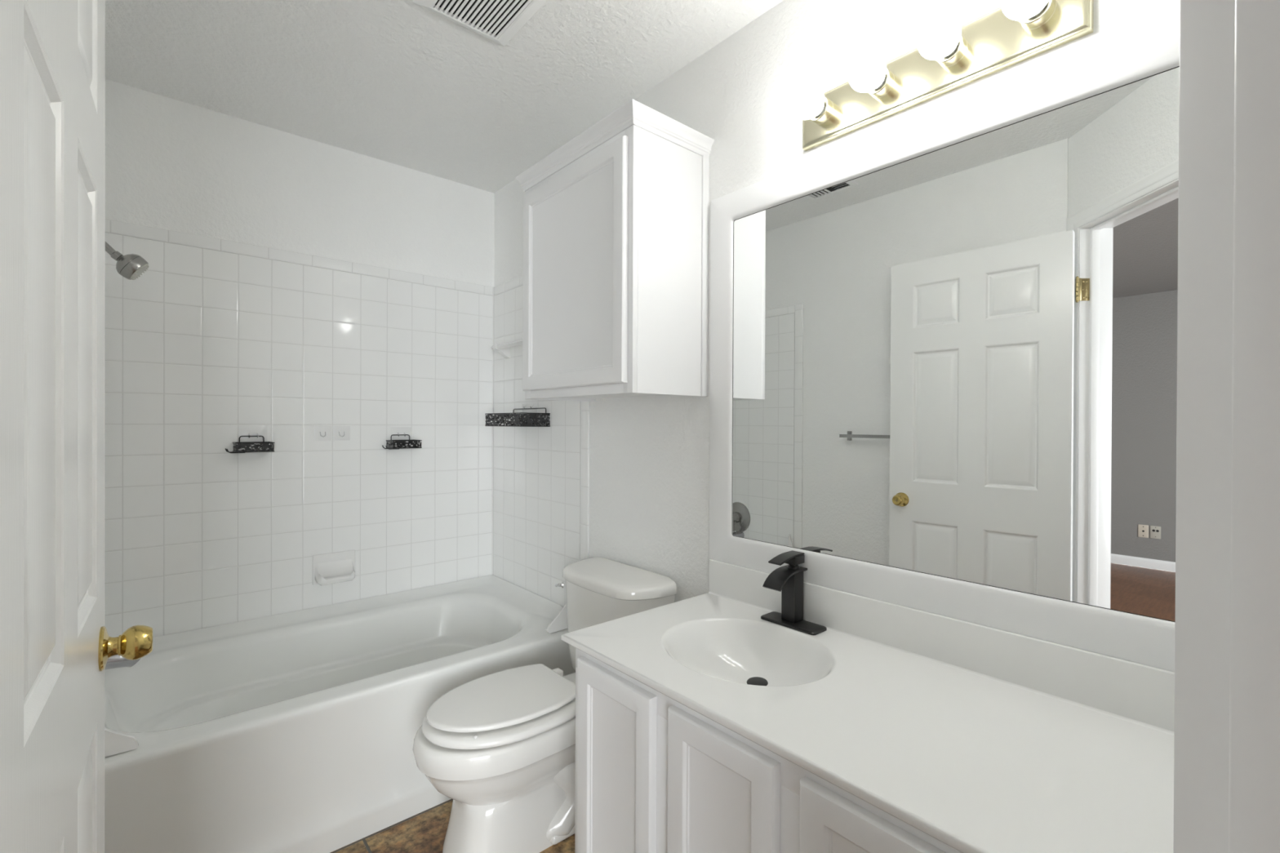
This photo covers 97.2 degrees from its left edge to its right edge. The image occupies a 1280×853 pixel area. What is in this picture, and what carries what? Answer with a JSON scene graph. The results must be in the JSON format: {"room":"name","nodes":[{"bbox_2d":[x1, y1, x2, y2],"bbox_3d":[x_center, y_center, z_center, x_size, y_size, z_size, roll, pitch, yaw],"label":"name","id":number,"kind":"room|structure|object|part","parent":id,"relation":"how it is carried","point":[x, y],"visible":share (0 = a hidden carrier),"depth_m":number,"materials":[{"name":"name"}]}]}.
{"room":"bathroom","nodes":[
{"label":"bathroom","id":0,"kind":"room"},
{"bbox_2d":[104,79,493,637],"bbox_3d":[-1.360,0.023,2.438,1.750,2.440,0.127,0,0,-41],"label":"wall","id":1,"kind":"structure","parent":0,"point":[292,284],"depth_m":2.28,"materials":[{"name":"white tile"}]},
{"bbox_2d":[239,425,266,447],"bbox_3d":[-1.517,0.038,2.213,0.092,0.084,0.017,0,0,-41],"label":"plate","id":2,"kind":"object","parent":1,"relation":"attached to","point":[244,430],"visible":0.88,"depth_m":2.22,"materials":[{"name":"white plastic"}]},
{"bbox_2d":[225,435,274,453],"bbox_3d":[-1.502,0.068,2.170,0.151,0.064,0.099,0,0,-41],"label":"shower caddy","id":3,"kind":"object","parent":2,"relation":"attached to","point":[264,445],"visible":1,"depth_m":2.16,"materials":[{"name":"black metal"}]},
{"bbox_3d":[-1.321,-0.691,2.393,1.520,0.046,0.007,0,0,-41],"label":"tile trim","id":4,"kind":"part","parent":1,"relation":"part of","materials":[{"name":"white tile"}]},
{"bbox_2d":[313,426,331,440],"bbox_3d":[-1.333,0.028,2.373,0.066,0.062,0.016,0,0,-41],"label":"hook","id":5,"kind":"object","parent":1,"relation":"attached to","point":[320,433],"visible":1,"depth_m":2.38,"materials":[{"name":"white plastic"}]},
{"bbox_2d":[312,550,355,585],"bbox_3d":[-1.284,0.600,2.383,0.164,0.124,0.072,0,0,-41],"label":"soap dish","id":6,"kind":"object","parent":1,"relation":"attached to","point":[330,568],"visible":1,"depth_m":2.38,"materials":[{"name":"white ceramic"}]},
{"bbox_2d":[333,426,350,440],"bbox_3d":[-1.279,0.028,2.420,0.066,0.062,0.016,0,0,-41],"label":"hook","id":7,"kind":"object","parent":1,"relation":"attached to","point":[340,433],"visible":1,"depth_m":2.42,"materials":[{"name":"white plastic"}]},
{"bbox_2d":[390,426,411,444],"bbox_3d":[-1.091,0.042,2.582,0.092,0.077,0.017,0,0,-41],"label":"plate","id":8,"kind":"object","parent":1,"relation":"attached to","point":[393,430],"visible":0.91,"depth_m":2.59,"materials":[{"name":"white plastic"}]},
{"bbox_2d":[382,434,422,449],"bbox_3d":[-1.076,0.069,2.540,0.153,0.064,0.099,0,0,-41],"label":"shower caddy","id":9,"kind":"object","parent":8,"relation":"attached to","point":[392,442],"visible":1,"depth_m":2.52,"materials":[{"name":"black metal"}]},
{"bbox_2d":[105,0,783,193],"bbox_3d":[-0.350,-1.238,1.267,1.630,0.100,3.076,0,0,-41],"label":"ceiling","id":10,"kind":"structure","parent":0,"point":[401,82],"depth_m":1.86,"materials":[{"name":"white paint"}]},
{"bbox_2d":[413,0,546,46],"bbox_3d":[-0.427,-1.179,1.549,0.280,0.022,0.312,0,0,-41],"label":"exhaust fan","id":11,"kind":"object","parent":10,"relation":"attached to","point":[499,21],"visible":1,"depth_m":1.60,"materials":[{"name":"white paint"}]},
{"bbox_2d":[330,799,574,852],"bbox_3d":[-0.363,1.252,1.241,1.680,0.001,3.126,0,0,-41],"label":"floor","id":12,"kind":"structure","parent":0,"point":[424,832],"depth_m":1.71,"materials":[{"name":"brown tile"}]},
{"bbox_2d":[104,574,575,852],"bbox_3d":[-1.050,0.938,2.079,1.504,0.615,0.837,0,0,-41],"label":"bathtub","id":13,"kind":"object","parent":12,"relation":"on","point":[294,731],"depth_m":1.79,"materials":[{"name":"white ceramic"}]},
{"bbox_3d":[-1.323,0.716,1.369,0.160,0.168,0.050,0,0,-41],"label":"tub splash guard","id":14,"kind":"part","parent":13,"relation":"part of","materials":[{"name":"white plastic"}]},
{"bbox_2d":[104,574,568,763],"bbox_3d":[-1.056,0.963,2.086,1.503,0.405,0.820,0,0,-41],"label":"basin","id":15,"kind":"object","parent":13,"relation":"in","point":[355,681],"depth_m":2.02,"materials":[{"name":"white ceramic"}]},
{"bbox_3d":[-0.308,0.717,2.250,0.160,0.168,0.050,0,0,-41],"label":"tub splash guard","id":16,"kind":"part","parent":13,"relation":"part of","materials":[{"name":"white plastic"}]},
{"bbox_2d":[413,556,676,852],"bbox_3d":[-0.313,0.879,1.780,0.772,0.748,0.478,0,0,-41],"label":"toilet","id":17,"kind":"object","parent":12,"relation":"on","point":[500,745],"visible":0.74,"depth_m":1.63,"materials":[{"name":"white ceramic"}]},
{"bbox_3d":[-0.402,1.059,1.717,0.555,0.381,0.364,0,0,-41],"label":"bowl","id":18,"kind":"part","parent":17,"relation":"part of","materials":[{"name":"white ceramic"}]},
{"bbox_3d":[-0.424,0.849,1.695,0.442,0.025,0.374,0,0,-41],"label":"seat","id":19,"kind":"part","parent":17,"relation":"part of","materials":[{"name":"white"}]},
{"bbox_3d":[-0.419,0.819,1.702,0.435,0.014,0.322,0,0,-41],"label":"seat lid","id":20,"kind":"part","parent":17,"relation":"part of","materials":[{"name":"white"}]},
{"bbox_3d":[-0.101,0.527,1.962,0.214,0.042,0.478,0,0,-41],"label":"tank lid","id":21,"kind":"part","parent":17,"relation":"part of","materials":[{"name":"white ceramic"}]},
{"bbox_3d":[-0.099,0.712,1.965,0.208,0.333,0.460,0,0,-41],"label":"tank","id":22,"kind":"part","parent":17,"relation":"part of","materials":[{"name":"white ceramic"}]},
{"bbox_2d":[574,648,961,852],"bbox_3d":[0.513,0.898,1.010,0.559,0.716,1.454,0,0,-41],"label":"vanity cabinet","id":23,"kind":"object","parent":12,"relation":"on","point":[655,774],"visible":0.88,"depth_m":1.08,"materials":[{"name":"white paint"}]},
{"bbox_3d":[-0.060,0.840,1.259,0.019,0.569,0.265,0,0,-41],"label":"vanity door","id":24,"kind":"part","parent":23,"relation":"part of","materials":[{"name":"white paint"}]},
{"bbox_3d":[0.141,0.842,1.026,0.019,0.569,0.254,0,0,-41],"label":"vanity door","id":25,"kind":"part","parent":23,"relation":"part of","materials":[{"name":"white paint"}]},
{"bbox_2d":[561,559,1174,852],"bbox_3d":[0.500,0.529,1.028,0.557,0.225,1.480,0,0,-41],"label":"countertop","id":26,"kind":"structure","parent":23,"relation":"on","point":[976,738],"depth_m":1.02,"materials":[{"name":"white stone"}]},
{"bbox_2d":[661,617,836,686],"bbox_3d":[0.246,0.578,1.327,0.369,0.119,0.420,0,0,-41],"label":"basin","id":27,"kind":"object","parent":26,"relation":"in","point":[719,651],"depth_m":1.43,"materials":[{"name":"white ceramic"}]},
{"bbox_2d":[760,550,826,635],"bbox_3d":[0.384,0.426,1.465,0.122,0.183,0.166,0,0,-41],"label":"faucet","id":28,"kind":"object","parent":26,"relation":"on","point":[788,580],"visible":1,"depth_m":1.47,"materials":[{"name":"black metal"}]},
{"bbox_3d":[0.379,0.394,1.471,0.122,0.041,0.056,0,0,-41],"label":"spout","id":29,"kind":"part","parent":28,"relation":"part of","materials":[{"name":"black metal"}]},
{"bbox_3d":[0.383,0.344,1.475,0.106,0.017,0.040,0,0,-41],"label":"lever plate","id":30,"kind":"part","parent":28,"relation":"part of","materials":[{"name":"black metal"}]},
{"bbox_3d":[0.401,0.515,1.481,0.066,0.006,0.166,0,0,-41],"label":"plate","id":31,"kind":"part","parent":28,"relation":"part of","materials":[{"name":"black metal"}]},
{"bbox_3d":[0.339,0.844,0.799,0.019,0.569,0.256,0,0,-41],"label":"vanity door","id":32,"kind":"part","parent":23,"relation":"part of","materials":[{"name":"white paint"}]},
{"bbox_2d":[492,0,1179,607],"bbox_3d":[0.303,0.032,1.763,0.122,2.440,3.096,0,0,-41],"label":"wall","id":33,"kind":"structure","parent":0,"point":[625,480],"depth_m":1.86,"materials":[{"name":"white paint"}]},
{"bbox_2d":[490,338,522,359],"bbox_3d":[-0.495,-0.369,2.534,0.074,0.074,0.622,0,0,-41],"label":"shelf","id":34,"kind":"object","parent":33,"relation":"attached to","point":[504,348],"visible":0.47,"depth_m":2.71,"materials":[{"name":"white plastic"}]},
{"bbox_3d":[-0.493,-0.688,2.593,0.007,0.046,0.777,0,0,-41],"label":"trim","id":35,"kind":"part","parent":33,"relation":"part of","materials":[{"name":"tile"}]},
{"bbox_2d":[522,403,537,417],"bbox_3d":[-0.514,-0.072,2.599,0.017,0.065,0.140,0,0,-41],"label":"plate","id":36,"kind":"object","parent":33,"relation":"attached to","point":[524,406],"visible":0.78,"depth_m":2.60,"materials":[{"name":"white plastic"}]},
{"bbox_2d":[484,407,550,426],"bbox_3d":[-0.556,-0.042,2.546,0.148,0.084,0.332,0,0,-41],"label":"shower caddy","id":37,"kind":"object","parent":36,"relation":"hanging from","point":[508,415],"visible":1,"depth_m":2.47,"materials":[{"name":"black metal"}]},
{"bbox_2d":[515,98,714,401],"bbox_3d":[-0.111,-0.498,1.903,0.334,0.802,0.656,0,0,-41],"label":"upper cabinet","id":38,"kind":"object","parent":33,"relation":"attached to","point":[615,218],"visible":1,"depth_m":1.71,"materials":[{"name":"white paint"}]},
{"bbox_3d":[-0.228,-0.474,1.806,0.019,0.696,0.568,0,0,-41],"label":"cabinet door","id":39,"kind":"part","parent":38,"relation":"part of","materials":[{"name":"white paint"}]},
{"bbox_3d":[-0.210,-0.487,1.817,0.019,0.781,0.604,0,0,-41],"label":"frame","id":40,"kind":"part","parent":38,"relation":"part of","materials":[{"name":"white paint"}]},
{"bbox_3d":[-0.109,-0.873,1.902,0.334,0.051,0.656,0,0,-41],"label":"crown moulding","id":41,"kind":"part","parent":38,"relation":"part of","materials":[{"name":"white paint"}]},
{"bbox_2d":[790,0,1093,151],"bbox_3d":[0.589,-0.799,1.234,0.155,0.122,0.612,0,0,-41],"label":"vanity light","id":42,"kind":"object","parent":33,"relation":"attached to","point":[948,55],"visible":1,"depth_m":1.20,"materials":[{"name":"gold metal"}]},
{"bbox_2d":[790,82,838,127],"bbox_3d":[0.430,-0.798,1.401,0.134,0.080,0.080,0,0,-41],"label":"bulb","id":43,"kind":"object","parent":42,"relation":"attached to","point":[808,100],"depth_m":1.38,"materials":[{"name":"white glass"}]},
{"bbox_2d":[848,50,898,102],"bbox_3d":[0.530,-0.797,1.285,0.134,0.080,0.080,0,0,-41],"label":"bulb","id":44,"kind":"object","parent":42,"relation":"attached to","point":[868,73],"depth_m":1.26,"materials":[{"name":"white glass"}]},
{"bbox_2d":[916,12,971,71],"bbox_3d":[0.630,-0.796,1.169,0.134,0.080,0.080,0,0,-41],"label":"bulb","id":45,"kind":"object","parent":42,"relation":"attached to","point":[941,40],"depth_m":1.15,"materials":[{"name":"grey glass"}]},
{"bbox_2d":[1000,0,1059,35],"bbox_3d":[0.731,-0.795,1.054,0.134,0.080,0.080,0,0,-41],"label":"bulb","id":46,"kind":"object","parent":42,"relation":"attached to","point":[1027,17],"depth_m":1.06,"materials":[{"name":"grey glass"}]},
{"bbox_2d":[709,559,1174,731],"bbox_3d":[0.705,0.470,1.204,0.016,0.105,1.478,0,0,-41],"label":"backsplash","id":47,"kind":"structure","parent":33,"relation":"attached to","point":[1140,692],"depth_m":1.17,"materials":[{"name":"white stone"}]},
{"bbox_2d":[709,15,1179,671],"bbox_3d":[0.707,-0.141,1.205,0.013,1.118,1.481,0,0,-41],"label":"wall mirror","id":48,"kind":"object","parent":33,"relation":"attached to","point":[943,343],"visible":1,"depth_m":1.20,"materials":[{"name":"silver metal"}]},
{"bbox_3d":[-1.261,0.028,1.081,0.122,2.440,2.076,0,0,-41],"label":"wall","id":49,"kind":"structure","parent":0,"visible":0},
{"bbox_2d":[104,654,141,670],"bbox_3d":[-1.577,0.685,1.662,0.162,0.077,0.053,0,0,-41],"label":"tub spout","id":50,"kind":"object","parent":49,"relation":"attached to","point":[115,661],"visible":0.22,"depth_m":1.67,"materials":[{"name":"grey metal"}]},
{"bbox_2d":[105,241,149,279],"bbox_3d":[-1.565,-0.531,1.661,0.181,0.180,0.078,0,0,-41],"label":"showerhead","id":51,"kind":"object","parent":49,"relation":"attached to","point":[131,266],"visible":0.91,"depth_m":1.67,"materials":[{"name":"silver metal"}]},
{"bbox_3d":[-1.594,-0.554,1.638,0.108,0.097,0.019,0,0,-41],"label":"arm","id":52,"kind":"part","parent":51,"relation":"part of","materials":[{"name":"silver metal"}]},
{"bbox_3d":[0.073,0.037,0.221,1.360,2.440,0.122,0,0,4],"label":"wall door","id":53,"kind":"structure","parent":0,"visible":0},
{"bbox_2d":[1173,0,1279,852],"bbox_3d":[-0.115,0.223,0.235,0.770,2.066,0.124,0,0,4],"label":"door frame","id":54,"kind":"structure","parent":53,"relation":"attached to","point":[1227,730],"depth_m":0.24,"materials":[{"name":"white paint"}]},
{"bbox_2d":[0,0,152,852],"bbox_3d":[-0.654,0.234,0.625,0.153,2.018,0.750,0,0,-39],"label":"door","id":55,"kind":"structure","parent":54,"relation":"attached to","point":[56,646],"depth_m":0.56,"materials":[{"name":"white paint"}]},
{"bbox_3d":[-0.818,0.347,0.900,0.061,0.067,0.067,0,0,-39],"label":"knob","id":56,"kind":"part","parent":55,"relation":"part of","materials":[{"name":"gold metal"}]}
]}

